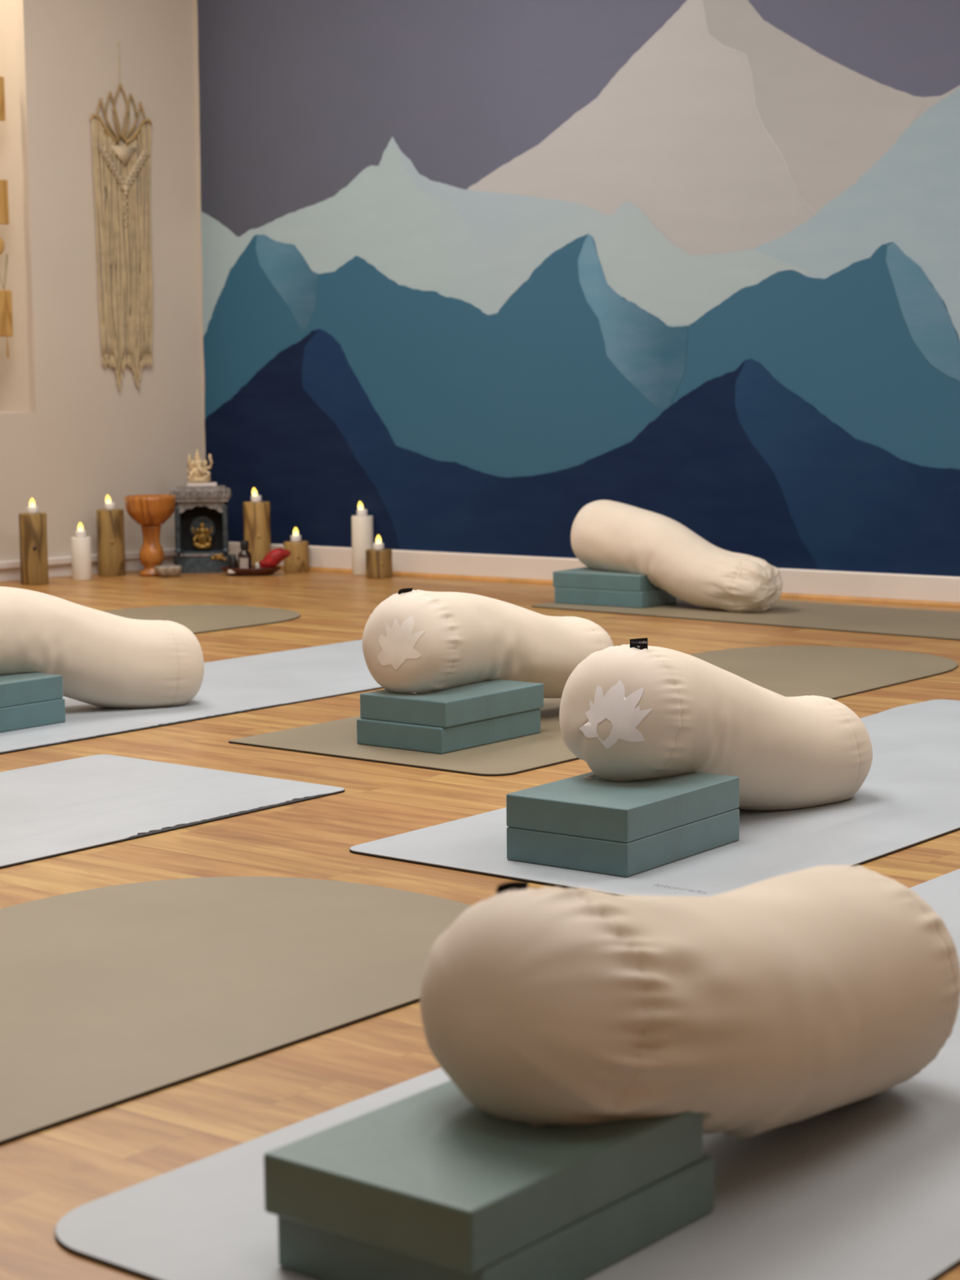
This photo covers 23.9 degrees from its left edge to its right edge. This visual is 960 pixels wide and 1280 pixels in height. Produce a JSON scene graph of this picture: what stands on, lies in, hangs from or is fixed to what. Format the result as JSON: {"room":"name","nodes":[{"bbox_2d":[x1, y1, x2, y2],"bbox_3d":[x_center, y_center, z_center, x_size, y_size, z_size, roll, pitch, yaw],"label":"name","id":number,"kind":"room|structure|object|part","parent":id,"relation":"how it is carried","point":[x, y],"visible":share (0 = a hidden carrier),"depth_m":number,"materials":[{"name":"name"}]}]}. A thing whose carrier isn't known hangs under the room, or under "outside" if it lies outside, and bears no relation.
{"room":"exercise studio","nodes":[
{"label":"exercise studio","id":0,"kind":"room"},
{"bbox_2d":[0,0,204,560],"bbox_3d":[-3.359,-1.386,6.216,6.200,2.750,0.340,-7,9,-44],"label":"wall","id":1,"kind":"structure","parent":0,"point":[70,439],"depth_m":7.94,"materials":[{"name":"beige paint"}]},
{"bbox_2d":[0,75,13,359],"bbox_3d":[-1.682,-1.772,7.634,0.202,1.644,0.020,-7,9,-44],"label":"garland","id":2,"kind":"object","parent":1,"relation":"hanging from","point":[6,301],"visible":1,"depth_m":7.74,"materials":[{"name":"brown wood"}]},
{"bbox_2d":[6,337,8,359],"bbox_3d":[-1.617,-1.001,7.782,0.008,0.076,0.008,-7,9,-44],"label":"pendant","id":3,"kind":"object","parent":2,"relation":"attached to","point":[7,349],"depth_m":7.78,"materials":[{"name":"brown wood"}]},
{"bbox_2d":[0,556,174,581],"bbox_3d":[-3.212,-0.028,6.259,6.130,0.040,0.014,-7,9,-44],"label":"baseboard","id":4,"kind":"structure","parent":1,"relation":"attached to","point":[6,575],"depth_m":7.96,"materials":[{"name":"white paint"}]},
{"bbox_2d":[0,547,177,569],"bbox_3d":[-3.207,-0.062,6.250,6.130,0.028,0.031,-7,9,-44],"label":"trim","id":5,"kind":"structure","parent":1,"relation":"attached to","point":[64,560],"depth_m":7.94,"materials":[{"name":"white paint"}]},
{"bbox_2d":[89,40,153,391],"bbox_3d":[-1.253,-1.491,8.014,0.263,1.217,0.030,-7,9,-44],"label":"macrame hanging","id":6,"kind":"object","parent":1,"relation":"hanging from","point":[127,183],"visible":1,"depth_m":8.02,"materials":[{"name":"fabric"}]},
{"bbox_3d":[-1.249,-1.594,7.998,0.216,0.279,0.018,-7,9,-44],"label":"knotted panel","id":7,"kind":"part","parent":6,"relation":"part of","materials":[{"name":"fabric"}]},
{"bbox_2d":[124,494,176,525],"bbox_3d":[-1.150,-0.453,7.935,0.180,0.102,0.180,-1,7,0],"label":"bowl","id":8,"kind":"object","parent":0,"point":[144,509],"depth_m":7.87,"materials":[{"name":"orange wood"}]},
{"bbox_2d":[0,568,959,1279],"bbox_3d":[-0.390,0.321,3.452,10.104,0.050,9.983,-1,7,0],"label":"floor","id":9,"kind":"structure","parent":0,"point":[46,1175],"depth_m":3.38,"materials":[{"name":"brown wood"}]},
{"bbox_2d":[18,512,48,585],"bbox_3d":[-1.503,-0.308,7.655,0.090,0.238,0.093,-5,8,-36],"label":"candle holder","id":10,"kind":"object","parent":9,"relation":"on","point":[33,555],"visible":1,"depth_m":7.62,"materials":[{"name":"brown wood"}]},
{"bbox_2d":[26,497,38,513],"bbox_3d":[-1.504,-0.452,7.638,0.037,0.052,0.037,-1,7,0],"label":"tealight","id":11,"kind":"object","parent":10,"relation":"on","point":[32,508],"visible":1,"depth_m":7.63,"materials":[{"name":"white wax"}]},
{"bbox_2d":[71,536,92,580],"bbox_3d":[-1.369,-0.280,7.804,0.067,0.146,0.067,-1,7,0],"label":"pillar candle","id":12,"kind":"object","parent":9,"relation":"on","point":[81,548],"visible":1,"depth_m":7.78,"materials":[{"name":"white wax"}]},
{"bbox_2d":[75,522,86,537],"bbox_3d":[-1.369,-0.378,7.793,0.037,0.052,0.037,-1,7,0],"label":"tealight","id":13,"kind":"object","parent":12,"relation":"on","point":[81,533],"visible":1,"depth_m":7.78,"materials":[{"name":"white wax"}]},
{"bbox_2d":[96,508,125,576],"bbox_3d":[-1.290,-0.341,7.952,0.095,0.231,0.094,-5,8,-34],"label":"candle holder","id":14,"kind":"object","parent":9,"relation":"on","point":[110,522],"visible":1,"depth_m":7.92,"materials":[{"name":"brown wood"}]},
{"bbox_2d":[104,494,115,509],"bbox_3d":[-1.292,-0.482,7.936,0.037,0.052,0.037,-1,7,0],"label":"tealight","id":15,"kind":"object","parent":14,"relation":"on","point":[108,505],"visible":1,"depth_m":7.92,"materials":[{"name":"white wax"}]},
{"bbox_2d":[124,494,176,576],"bbox_3d":[-1.149,-0.365,7.945,0.180,0.278,0.180,-1,7,0],"label":"goblet","id":16,"kind":"object","parent":9,"relation":"on","point":[148,511],"visible":0.94,"depth_m":7.91,"materials":[{"name":"orange wood"}]},
{"bbox_3d":[-1.149,-0.316,7.951,0.092,0.178,0.092,-1,7,0],"label":"stem","id":17,"kind":"part","parent":16,"relation":"part of","materials":[{"name":"orange wood"}]},
{"bbox_2d":[154,564,182,577],"bbox_3d":[-1.082,-0.238,7.889,0.094,0.037,0.075,-2,7,-11],"label":"stone bowl","id":18,"kind":"object","parent":9,"relation":"on","point":[169,571],"visible":1,"depth_m":7.86,"materials":[{"name":"grey stone"}]},
{"bbox_2d":[0,754,344,868],"bbox_3d":[-1.030,0.320,3.272,0.609,0.004,1.847,5,9,38],"label":"yoga mat","id":19,"kind":"object","parent":9,"relation":"on","point":[71,806],"visible":1,"depth_m":3.72,"materials":[{"name":"light grey rubber"},{"name":"black rubber"}]},
{"bbox_2d":[0,639,383,754],"bbox_3d":[-0.610,0.107,5.053,0.633,0.004,1.840,5,9,38],"label":"yoga mat","id":20,"kind":"object","parent":9,"relation":"on","point":[228,686],"visible":0.58,"depth_m":4.95,"materials":[{"name":"light grey rubber"},{"name":"black rubber"}]},
{"bbox_2d":[0,698,65,732],"bbox_3d":[-1.006,0.149,4.503,0.205,0.047,0.305,5,9,38],"label":"block","id":21,"kind":"object","parent":20,"relation":"on","point":[48,712],"visible":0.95,"depth_m":4.49,"materials":[{"name":"teal plastic"}]},
{"bbox_2d":[0,672,62,707],"bbox_3d":[-1.010,0.102,4.497,0.205,0.047,0.305,5,9,38],"label":"block","id":22,"kind":"object","parent":21,"relation":"on","point":[15,689],"visible":1,"depth_m":4.50,"materials":[{"name":"teal plastic"}]},
{"bbox_2d":[0,586,204,708],"bbox_3d":[-0.863,0.012,4.682,0.613,0.275,0.224,-5,8,-34],"label":"bolster","id":23,"kind":"object","parent":20,"relation":"on","point":[104,660],"visible":0.96,"depth_m":4.66,"materials":[{"name":"fabric"}]},
{"bbox_3d":[-0.633,0.044,4.816,0.083,0.175,0.193,-4,7,-25],"label":"panel","id":24,"kind":"part","parent":23,"relation":"part of","materials":[{"name":"fabric"}]},
{"bbox_2d":[169,485,231,573],"bbox_3d":[-0.989,-0.395,8.083,0.216,0.302,0.144,-1,7,-3],"label":"shrine","id":25,"kind":"object","parent":9,"relation":"on","point":[201,513],"visible":0.98,"depth_m":8.04,"materials":[{"name":"grey stone"}]},
{"bbox_3d":[-0.990,-0.520,8.071,0.215,0.052,0.125,-1,7,-3],"label":"cornice","id":26,"kind":"part","parent":25,"relation":"part of","materials":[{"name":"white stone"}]},
{"bbox_2d":[186,448,217,486],"bbox_3d":[-0.988,-0.611,8.058,0.106,0.131,0.056,-1,7,-6],"label":"figurine","id":27,"kind":"object","parent":25,"relation":"on","point":[197,477],"visible":1,"depth_m":8.05,"materials":[{"name":"beige stone"}]},
{"bbox_2d":[103,604,300,634],"bbox_3d":[-1.262,-0.001,6.027,0.635,0.004,1.965,5,9,38],"label":"yoga mat","id":28,"kind":"object","parent":9,"relation":"on","point":[198,619],"visible":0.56,"depth_m":6.57,"materials":[{"name":"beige rubber"}]},
{"bbox_2d":[0,876,471,1145],"bbox_3d":[-0.710,0.432,2.290,0.715,0.004,1.955,5,9,38],"label":"yoga mat","id":29,"kind":"object","parent":9,"relation":"on","point":[112,996],"visible":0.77,"depth_m":2.62,"materials":[{"name":"beige rubber"},{"name":"black rubber"}]},
{"bbox_2d":[219,565,281,575],"bbox_3d":[-0.799,-0.240,7.925,0.216,0.028,0.108,-1,7,0],"label":"oval dish","id":30,"kind":"object","parent":9,"relation":"on","point":[250,571],"visible":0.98,"depth_m":7.89,"materials":[{"name":"red paint"}]},
{"bbox_2d":[228,554,237,568],"bbox_3d":[-0.861,-0.267,7.927,0.030,0.062,0.030,-1,7,0],"label":"bottle","id":31,"kind":"object","parent":30,"relation":"on","point":[233,561],"visible":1,"depth_m":7.92,"materials":[{"name":"black glass"}]},
{"bbox_2d":[237,540,252,574],"bbox_3d":[-0.818,-0.287,7.899,0.048,0.115,0.049,0,7,3],"label":"oil bottle","id":32,"kind":"object","parent":30,"relation":"on","point":[244,557],"visible":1,"depth_m":7.88,"materials":[{"name":"black glass"}]},
{"bbox_2d":[255,562,261,568],"bbox_3d":[-0.770,-0.255,7.949,0.030,0.032,0.030,-1,7,0],"label":"jar","id":33,"kind":"object","parent":30,"relation":"on","point":[257,566],"visible":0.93,"depth_m":7.93,"materials":[{"name":"white wax"}]},
{"bbox_2d":[258,546,290,568],"bbox_3d":[-0.715,-0.283,7.917,0.114,0.080,0.062,-1,7,-6],"label":"pouch","id":34,"kind":"object","parent":30,"relation":"on","point":[273,558],"visible":1,"depth_m":7.90,"materials":[{"name":"fabric"}]},
{"bbox_2d":[243,501,271,565],"bbox_3d":[-0.789,-0.365,8.047,0.095,0.247,0.091,1,7,15],"label":"candle holder","id":35,"kind":"object","parent":9,"relation":"on","point":[256,515],"visible":0.73,"depth_m":8.01,"materials":[{"name":"brown wood"}]},
{"bbox_2d":[250,487,261,502],"bbox_3d":[-0.791,-0.513,8.029,0.037,0.052,0.037,-1,7,0],"label":"tealight","id":36,"kind":"object","parent":35,"relation":"on","point":[255,498],"visible":1,"depth_m":8.02,"materials":[{"name":"wax"}]},
{"bbox_2d":[283,540,309,572],"bbox_3d":[-0.650,-0.295,8.048,0.089,0.106,0.092,-2,7,-11],"label":"candle holder","id":37,"kind":"object","parent":9,"relation":"on","point":[298,560],"visible":0.97,"depth_m":8.01,"materials":[{"name":"brown wood"}]},
{"bbox_2d":[290,527,301,542],"bbox_3d":[-0.651,-0.374,8.040,0.037,0.052,0.037,-1,7,0],"label":"tealight","id":38,"kind":"object","parent":37,"relation":"on","point":[295,537],"visible":1,"depth_m":8.03,"materials":[{"name":"white wax"}]},
{"bbox_2d":[351,515,373,574],"bbox_3d":[-0.409,-0.331,7.920,0.075,0.203,0.075,-1,7,0],"label":"pillar candle","id":39,"kind":"object","parent":9,"relation":"on","point":[362,526],"visible":0.85,"depth_m":7.89,"materials":[{"name":"white wax"}]},
{"bbox_2d":[356,501,367,515],"bbox_3d":[-0.410,-0.458,7.905,0.037,0.052,0.037,-1,7,0],"label":"tealight","id":40,"kind":"object","parent":39,"relation":"on","point":[361,511],"visible":1,"depth_m":7.89,"materials":[{"name":"wax"}]},
{"bbox_2d":[365,548,392,578],"bbox_3d":[-0.346,-0.262,7.788,0.092,0.095,0.088,3,8,31],"label":"candle holder","id":41,"kind":"object","parent":9,"relation":"on","point":[379,565],"visible":1,"depth_m":7.75,"materials":[{"name":"brown wood"}]},
{"bbox_2d":[373,534,384,550],"bbox_3d":[-0.347,-0.335,7.779,0.037,0.052,0.037,-1,7,0],"label":"tealight","id":42,"kind":"object","parent":41,"relation":"on","point":[378,545],"visible":1,"depth_m":7.77,"materials":[{"name":"white wax"}]},
{"bbox_2d":[54,868,959,1279],"bbox_3d":[0.446,0.413,2.367,0.637,0.004,1.845,5,9,38],"label":"yoga mat","id":43,"kind":"object","parent":9,"relation":"on","point":[867,1188],"visible":0.48,"depth_m":1.89,"materials":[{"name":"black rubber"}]},
{"bbox_2d":[277,1154,713,1279],"bbox_3d":[0.018,0.455,1.815,0.205,0.047,0.305,5,9,39],"label":"block","id":44,"kind":"object","parent":43,"relation":"on","point":[602,1238],"visible":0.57,"depth_m":1.74,"materials":[{"name":"green plastic"}]},
{"bbox_2d":[263,1080,702,1273],"bbox_3d":[0.008,0.409,1.801,0.205,0.047,0.305,5,9,38],"label":"block","id":45,"kind":"object","parent":44,"relation":"on","point":[428,1175],"visible":0.71,"depth_m":1.72,"materials":[{"name":"green plastic"}]},
{"bbox_2d":[419,865,959,1137],"bbox_3d":[0.206,0.316,1.998,0.244,0.278,0.625,5,9,41],"label":"bolster","id":46,"kind":"object","parent":43,"relation":"on","point":[756,1008],"visible":0.99,"depth_m":1.82,"materials":[{"name":"fabric"}]},
{"bbox_3d":[0.030,0.292,1.804,0.224,0.182,0.107,6,9,44],"label":"panel","id":47,"kind":"part","parent":46,"relation":"part of","materials":[{"name":"fabric"}]},
{"bbox_3d":[0.373,0.321,2.210,0.227,0.216,0.088,5,8,37],"label":"panel","id":48,"kind":"part","parent":46,"relation":"part of","materials":[{"name":"fabric"}]},
{"bbox_2d":[228,645,958,776],"bbox_3d":[0.382,0.119,4.871,0.655,0.004,1.957,5,9,38],"label":"yoga mat","id":49,"kind":"object","parent":9,"relation":"on","point":[833,673],"visible":0.57,"depth_m":4.85,"materials":[{"name":"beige rubber"}]},
{"bbox_2d":[356,708,540,754],"bbox_3d":[-0.057,0.163,4.311,0.205,0.047,0.305,5,8,38],"label":"block","id":50,"kind":"object","parent":49,"relation":"on","point":[428,739],"visible":0.77,"depth_m":4.21,"materials":[{"name":"teal plastic"}]},
{"bbox_2d":[360,679,543,727],"bbox_3d":[-0.051,0.115,4.308,0.205,0.047,0.305,5,8,38],"label":"block","id":51,"kind":"object","parent":50,"relation":"on","point":[488,699],"visible":0.88,"depth_m":4.22,"materials":[{"name":"teal plastic"}]},
{"bbox_2d":[362,587,613,697],"bbox_3d":[0.013,0.007,4.467,0.233,0.262,0.654,5,9,40],"label":"bolster","id":52,"kind":"object","parent":49,"relation":"on","point":[415,642],"visible":0.92,"depth_m":4.30,"materials":[{"name":"fabric"}]},
{"bbox_2d":[377,616,426,670],"bbox_3d":[-0.147,0.006,4.191,0.096,0.101,0.016,1,7,15],"label":"print","id":53,"kind":"object","parent":52,"relation":"attached to","point":[401,640],"depth_m":4.19},
{"bbox_3d":[-0.144,0.005,4.231,0.189,0.190,0.088,3,7,25],"label":"panel","id":54,"kind":"part","parent":52,"relation":"part of","materials":[{"name":"fabric"}]},
{"bbox_3d":[0.214,0.031,4.671,0.084,0.164,0.198,-6,9,-41],"label":"panel","id":55,"kind":"part","parent":52,"relation":"part of","materials":[{"name":"fabric"}]},
{"bbox_2d":[349,699,959,896],"bbox_3d":[0.631,0.237,3.849,0.667,0.004,1.875,5,9,38],"label":"yoga mat","id":56,"kind":"object","parent":9,"relation":"on","point":[908,797],"visible":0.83,"depth_m":3.40,"materials":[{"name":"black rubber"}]},
{"bbox_2d":[506,808,739,876],"bbox_3d":[0.210,0.280,3.290,0.205,0.047,0.305,4,8,37],"label":"block","id":57,"kind":"object","parent":56,"relation":"on","point":[620,859],"visible":0.71,"depth_m":3.18,"materials":[{"name":"teal plastic"}]},
{"bbox_2d":[506,771,739,842],"bbox_3d":[0.209,0.233,3.284,0.205,0.047,0.305,4,8,36],"label":"block","id":58,"kind":"object","parent":57,"relation":"on","point":[595,807],"visible":0.87,"depth_m":3.20,"materials":[{"name":"teal plastic"}]},
{"bbox_2d":[559,637,872,810],"bbox_3d":[0.367,0.124,3.513,0.218,0.303,0.637,6,9,43],"label":"bolster","id":59,"kind":"object","parent":56,"relation":"on","point":[634,711],"visible":0.93,"depth_m":3.36,"materials":[{"name":"fabric"}]},
{"bbox_2d":[578,680,652,748],"bbox_3d":[0.193,0.107,3.259,0.110,0.099,0.021,2,7,17],"label":"print","id":60,"kind":"object","parent":59,"relation":"attached to","point":[613,713],"depth_m":3.25,"materials":[{"name":"white"}]},
{"bbox_3d":[0.191,0.108,3.306,0.199,0.195,0.096,4,8,36],"label":"panel","id":61,"kind":"part","parent":59,"relation":"part of","materials":[{"name":"fabric"}]},
{"bbox_3d":[0.570,0.169,3.708,0.084,0.164,0.193,-6,9,-40],"label":"panel","id":62,"kind":"part","parent":59,"relation":"part of","materials":[{"name":"fabric"}]},
{"bbox_2d":[531,597,959,640],"bbox_3d":[1.023,-0.064,6.382,1.850,0.004,0.570,5,9,41],"label":"yoga mat","id":63,"kind":"object","parent":9,"relation":"on","point":[793,614],"visible":0.73,"depth_m":6.39,"materials":[{"name":"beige rubber"}]},
{"bbox_2d":[554,586,676,608],"bbox_3d":[0.407,-0.136,6.819,0.305,0.047,0.205,4,8,34],"label":"block","id":64,"kind":"object","parent":63,"relation":"on","point":[657,597],"visible":0.78,"depth_m":6.73,"materials":[{"name":"teal plastic"}]},
{"bbox_2d":[552,566,659,591],"bbox_3d":[0.401,-0.183,6.816,0.305,0.047,0.205,4,8,34],"label":"block","id":65,"kind":"object","parent":64,"relation":"on","point":[588,578],"visible":0.71,"depth_m":6.73,"materials":[{"name":"teal plastic"}]},
{"bbox_2d":[570,499,782,612],"bbox_3d":[0.571,-0.252,6.696,0.699,0.305,0.208,5,9,40],"label":"bolster","id":66,"kind":"object","parent":63,"relation":"on","point":[608,535],"visible":1,"depth_m":6.61,"materials":[{"name":"fabric"}]},
{"bbox_3d":[0.343,-0.321,6.886,0.099,0.209,0.201,6,9,42],"label":"panel","id":67,"kind":"part","parent":66,"relation":"part of","materials":[{"name":"fabric"}]},
{"bbox_3d":[0.803,-0.158,6.509,0.093,0.157,0.190,5,9,39],"label":"panel","id":68,"kind":"part","parent":66,"relation":"part of","materials":[{"name":"fabric"}]},
{"bbox_2d":[193,0,959,577],"bbox_3d":[1.839,-1.437,6.244,7.000,2.750,0.107,4,8,36],"label":"wall","id":69,"kind":"structure","parent":0,"point":[475,275],"depth_m":7.30,"materials":[{"name":"blue paint"}]},
{"bbox_2d":[227,542,959,602],"bbox_3d":[1.804,-0.111,6.366,6.938,0.088,0.020,4,8,36],"label":"baseboard","id":70,"kind":"structure","parent":69,"relation":"attached to","point":[837,583],"depth_m":7.47,"materials":[{"name":"white paint"}]},
{"bbox_2d":[237,563,959,607],"bbox_3d":[1.802,-0.072,6.352,6.920,0.014,0.016,4,8,36],"label":"trim","id":71,"kind":"structure","parent":69,"relation":"attached to","point":[804,596],"depth_m":7.48,"materials":[{"name":"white wood"}]}
]}

